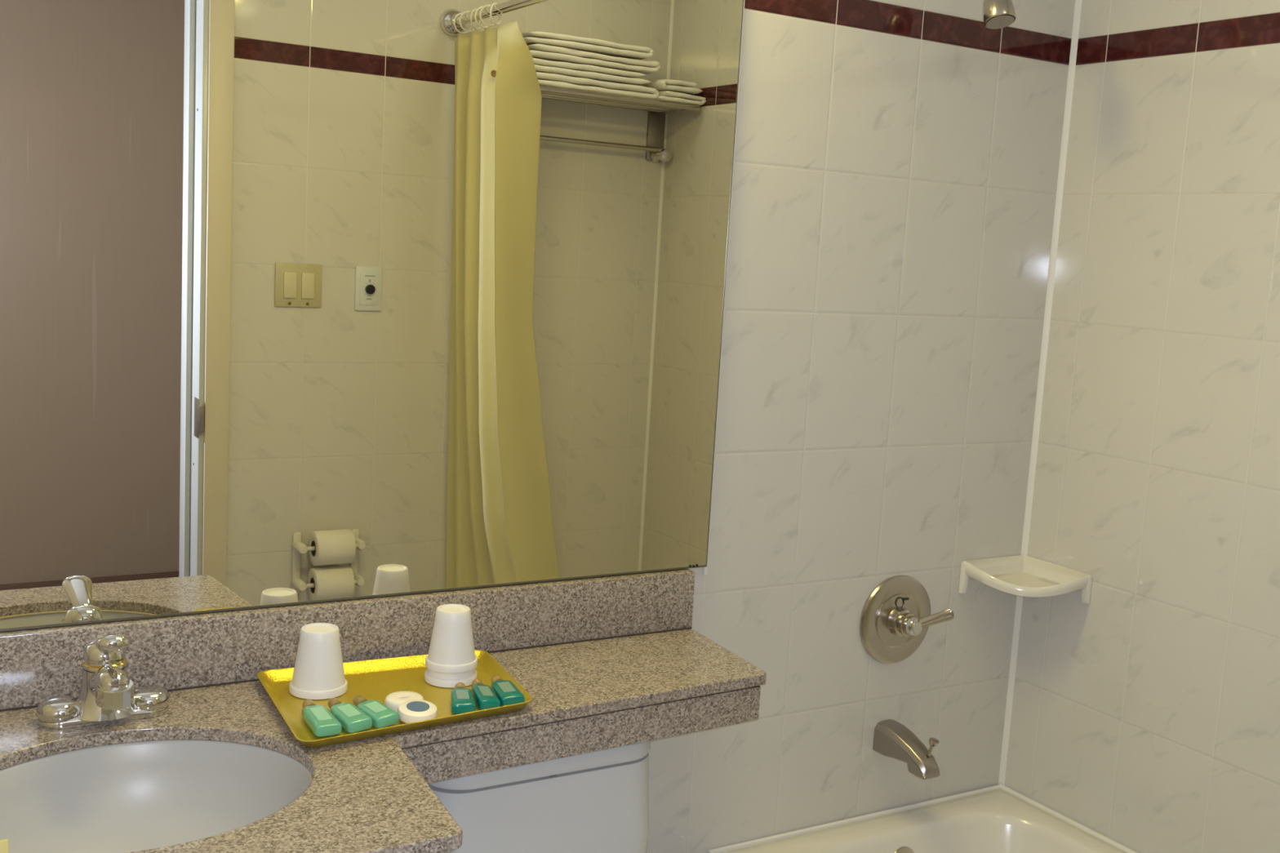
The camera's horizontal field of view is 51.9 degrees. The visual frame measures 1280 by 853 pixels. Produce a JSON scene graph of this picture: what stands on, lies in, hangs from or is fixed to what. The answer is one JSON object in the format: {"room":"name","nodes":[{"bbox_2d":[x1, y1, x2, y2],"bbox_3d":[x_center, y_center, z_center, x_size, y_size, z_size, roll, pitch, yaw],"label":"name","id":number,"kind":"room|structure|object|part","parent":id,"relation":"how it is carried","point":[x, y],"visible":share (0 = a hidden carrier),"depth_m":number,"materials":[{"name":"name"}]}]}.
{"room":"hotel bathroom","nodes":[
{"label":"hotel bathroom","id":0,"kind":"room"},
{"bbox_2d":[647,0,1075,852],"bbox_3d":[-0.199,-0.017,2.158,2.540,2.460,0.120,-1,9,-31],"label":"wall","id":1,"kind":"structure","parent":0,"point":[896,163],"depth_m":2.46,"materials":[{"name":"tile"}]},
{"bbox_2d":[0,568,695,709],"bbox_3d":[-0.538,0.314,1.919,1.456,0.100,0.030,-1,9,-31],"label":"backsplash","id":2,"kind":"structure","parent":1,"relation":"attached to","point":[37,665],"depth_m":1.96,"materials":[{"name":"stone"}]},
{"bbox_2d":[0,0,743,631],"bbox_3d":[-0.478,-0.398,1.844,1.473,1.332,0.013,-1,9,-31],"label":"wall mirror","id":3,"kind":"object","parent":1,"relation":"attached to","point":[301,301],"visible":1,"depth_m":1.91,"materials":[{"name":"clear glass"}]},
{"bbox_2d":[0,568,766,852],"bbox_3d":[-0.390,0.394,1.679,1.458,0.177,0.612,-1,9,-31],"label":"countertop","id":4,"kind":"structure","parent":1,"relation":"attached to","point":[607,662],"depth_m":1.86,"materials":[{"name":"stone"}]},
{"bbox_2d":[0,839,8,852],"bbox_3d":[-0.632,0.427,1.271,0.043,0.042,0.026,-1,9,-31],"label":"folded card","id":5,"kind":"object","parent":4,"relation":"on","point":[4,844],"visible":1,"depth_m":1.29,"materials":[{"name":"yellow paper"}]},
{"bbox_2d":[36,633,169,729],"bbox_3d":[-0.699,0.317,1.719,0.136,0.130,0.134,5,8,13],"label":"sink faucet","id":6,"kind":"object","parent":4,"relation":"on","point":[108,695],"visible":1,"depth_m":1.69,"materials":[{"name":"silver metal"}]},
{"bbox_3d":[-0.704,0.374,1.729,0.162,0.014,0.056,-1,9,-31],"label":"plate","id":7,"kind":"part","parent":6,"relation":"part of","materials":[{"name":"silver metal"}]},
{"bbox_3d":[-0.682,0.333,1.691,0.045,0.053,0.081,-1,9,-31],"label":"spout","id":8,"kind":"part","parent":6,"relation":"part of","materials":[{"name":"silver metal"}]},
{"bbox_3d":[-0.680,0.278,1.685,0.041,0.041,0.090,-2,9,-32],"label":"lever","id":9,"kind":"part","parent":6,"relation":"part of","materials":[{"name":"silver metal"}]},
{"bbox_2d":[0,739,312,852],"bbox_3d":[-0.597,0.510,1.542,0.462,0.157,0.396,-1,9,-31],"label":"sink basin","id":10,"kind":"object","parent":4,"relation":"in","point":[125,797],"visible":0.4,"depth_m":1.68,"materials":[{"name":"grey ceramic"}]},
{"bbox_2d":[257,650,532,747],"bbox_3d":[-0.339,0.377,1.854,0.368,0.016,0.289,-1,9,-31],"label":"serving tray","id":11,"kind":"object","parent":4,"relation":"on","point":[372,679],"visible":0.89,"depth_m":1.87,"materials":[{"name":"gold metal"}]},
{"bbox_2d":[288,622,347,699],"bbox_3d":[-0.453,0.329,1.858,0.080,0.092,0.080,-1,9,-31],"label":"foam cup","id":12,"kind":"object","parent":11,"relation":"on","point":[318,673],"visible":1,"depth_m":1.83,"materials":[{"name":"white plastic"}]},
{"bbox_2d":[302,699,342,737],"bbox_3d":[-0.426,0.384,1.736,0.036,0.017,0.105,-1,9,-31],"label":"toiletry bottle","id":13,"kind":"object","parent":11,"relation":"on","point":[318,718],"visible":1,"depth_m":1.71,"materials":[{"name":"green plastic"}]},
{"bbox_2d":[328,697,372,733],"bbox_3d":[-0.390,0.383,1.755,0.037,0.019,0.099,-1,9,-31],"label":"toiletry bottle","id":14,"kind":"object","parent":11,"relation":"on","point":[353,719],"visible":0.94,"depth_m":1.73,"materials":[{"name":"green plastic"}]},
{"bbox_2d":[352,695,399,728],"bbox_3d":[-0.360,0.383,1.772,0.034,0.019,0.092,-3,10,-38],"label":"toiletry bottle","id":15,"kind":"object","parent":11,"relation":"on","point":[382,716],"visible":0.91,"depth_m":1.75,"materials":[{"name":"green plastic"}]},
{"bbox_2d":[384,690,423,712],"bbox_3d":[-0.325,0.380,1.812,0.053,0.018,0.053,-1,9,-31],"label":"soap bar","id":16,"kind":"object","parent":11,"relation":"on","point":[394,700],"visible":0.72,"depth_m":1.80,"materials":[{"name":"beige"}]},
{"bbox_2d":[397,699,437,724],"bbox_3d":[-0.299,0.385,1.770,0.053,0.021,0.053,-1,9,-31],"label":"soap bar","id":17,"kind":"object","parent":11,"relation":"on","point":[413,710],"visible":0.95,"depth_m":1.76,"materials":[{"name":"beige"}]},
{"bbox_2d":[424,668,477,688],"bbox_3d":[-0.277,0.332,1.936,0.077,0.086,0.077,-1,9,-31],"label":"foam cup","id":18,"kind":"object","parent":11,"relation":"on","point":[432,677],"visible":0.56,"depth_m":1.91,"materials":[{"name":"white plastic"}]},
{"bbox_2d":[425,604,477,673],"bbox_3d":[-0.276,0.309,1.933,0.076,0.088,0.076,-1,9,-31],"label":"foam cup","id":19,"kind":"object","parent":18,"relation":"on","point":[451,650],"visible":1,"depth_m":1.91,"materials":[{"name":"white plastic"}]},
{"bbox_2d":[450,682,475,714],"bbox_3d":[-0.249,0.380,1.841,0.033,0.017,0.093,2,8,-11],"label":"toiletry bottle","id":20,"kind":"object","parent":11,"relation":"on","point":[462,700],"visible":0.94,"depth_m":1.81,"materials":[{"name":"teal plastic"}]},
{"bbox_2d":[471,678,500,710],"bbox_3d":[-0.222,0.379,1.861,0.030,0.019,0.097,1,8,-19],"label":"toiletry bottle","id":21,"kind":"object","parent":11,"relation":"on","point":[485,698],"visible":0.92,"depth_m":1.83,"materials":[{"name":"teal plastic"}]},
{"bbox_2d":[491,675,524,706],"bbox_3d":[-0.194,0.377,1.882,0.034,0.018,0.097,0,8,-21],"label":"toiletry bottle","id":22,"kind":"object","parent":11,"relation":"on","point":[505,691],"visible":0.91,"depth_m":1.85,"materials":[{"name":"teal plastic"}]},
{"bbox_2d":[702,0,745,575],"bbox_3d":[0.158,-0.485,2.219,0.008,1.510,0.006,-1,9,-31],"label":"trim","id":23,"kind":"structure","parent":1,"relation":"attached to","point":[704,569],"depth_m":2.25,"materials":[{"name":"white"}]},
{"bbox_2d":[872,719,939,779],"bbox_3d":[0.521,0.622,2.550,0.058,0.074,0.138,-1,9,-31],"label":"tub spout","id":24,"kind":"object","parent":1,"relation":"attached to","point":[891,739],"visible":1,"depth_m":2.53,"materials":[{"name":"silver metal"}]},
{"bbox_3d":[0.558,0.611,2.501,0.019,0.036,0.019,2,8,-11],"label":"diverter knob","id":25,"kind":"part","parent":24,"relation":"part of","materials":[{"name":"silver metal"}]},
{"bbox_2d":[859,575,954,663],"bbox_3d":[0.527,0.385,2.529,0.178,0.178,0.112,-1,9,-31],"label":"shower valve","id":26,"kind":"object","parent":1,"relation":"attached to","point":[895,617],"visible":1,"depth_m":2.55,"materials":[{"name":"silver metal"}]},
{"bbox_3d":[0.512,0.381,2.552,0.058,0.058,0.042,-1,9,-31],"label":"stem","id":27,"kind":"part","parent":26,"relation":"part of","materials":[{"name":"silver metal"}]},
{"bbox_3d":[0.559,0.370,2.519,0.081,0.054,0.016,7,9,25],"label":"lever","id":28,"kind":"part","parent":26,"relation":"part of","materials":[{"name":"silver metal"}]},
{"bbox_2d":[983,0,1016,29],"bbox_3d":[0.612,-0.822,2.346,0.062,0.226,0.164,-1,9,-31],"label":"shower fixture","id":29,"kind":"object","parent":1,"relation":"attached to","point":[997,14],"visible":1,"depth_m":2.30,"materials":[{"name":"silver metal"}]},
{"bbox_3d":[0.632,-0.712,2.310,0.048,0.021,0.046,-1,9,-31],"label":"plate","id":30,"kind":"part","parent":29,"relation":"part of","materials":[{"name":"silver metal"}]},
{"bbox_2d":[958,555,1092,604],"bbox_3d":[0.767,0.314,2.623,0.178,0.066,0.178,-1,9,-31],"label":"soap shelf","id":31,"kind":"object","parent":1,"relation":"attached to","point":[1024,575],"visible":1,"depth_m":2.65,"materials":[{"name":"beige ceramic"}]},
{"bbox_2d":[998,0,1082,785],"bbox_3d":[0.827,-0.230,2.667,0.009,2.060,0.009,-1,9,-31],"label":"trim","id":32,"kind":"structure","parent":1,"relation":"attached to","point":[1077,7],"depth_m":2.68,"materials":[{"name":"white plastic"}]},
{"bbox_2d":[1004,0,1279,852],"bbox_3d":[1.263,0.078,2.081,0.120,2.460,1.538,-1,9,-31],"label":"wall","id":33,"kind":"structure","parent":0,"point":[1145,714],"depth_m":2.44,"materials":[{"name":"tile"}]},
{"bbox_3d":[0.443,1.527,0.595,3.120,0.100,3.870,-1,9,-31],"label":"floor","id":34,"kind":"structure","parent":0,"visible":0},
{"bbox_2d":[427,740,650,852],"bbox_3d":[-0.079,0.882,1.899,0.400,0.766,0.678,-1,9,-31],"label":"toilet","id":35,"kind":"object","parent":34,"relation":"on","point":[597,802],"visible":0.41,"depth_m":1.98,"materials":[{"name":"grey ceramic"}]},
{"bbox_3d":[-0.178,0.489,2.047,0.380,0.040,0.212,-1,9,-31],"label":"tank lid","id":36,"kind":"part","parent":35,"relation":"part of","materials":[{"name":"grey ceramic"}]},
{"bbox_2d":[706,784,1137,852],"bbox_3d":[0.827,1.091,1.990,0.760,0.429,1.535,-1,9,-31],"label":"bathtub","id":37,"kind":"object","parent":34,"relation":"on","point":[997,819],"visible":1,"depth_m":2.62,"materials":[{"name":"beige ceramic"}]},
{"bbox_3d":[0.511,0.853,2.563,0.072,0.071,0.020,-1,9,-31],"label":"overflow plate","id":38,"kind":"part","parent":37,"relation":"part of","materials":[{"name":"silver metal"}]}
]}

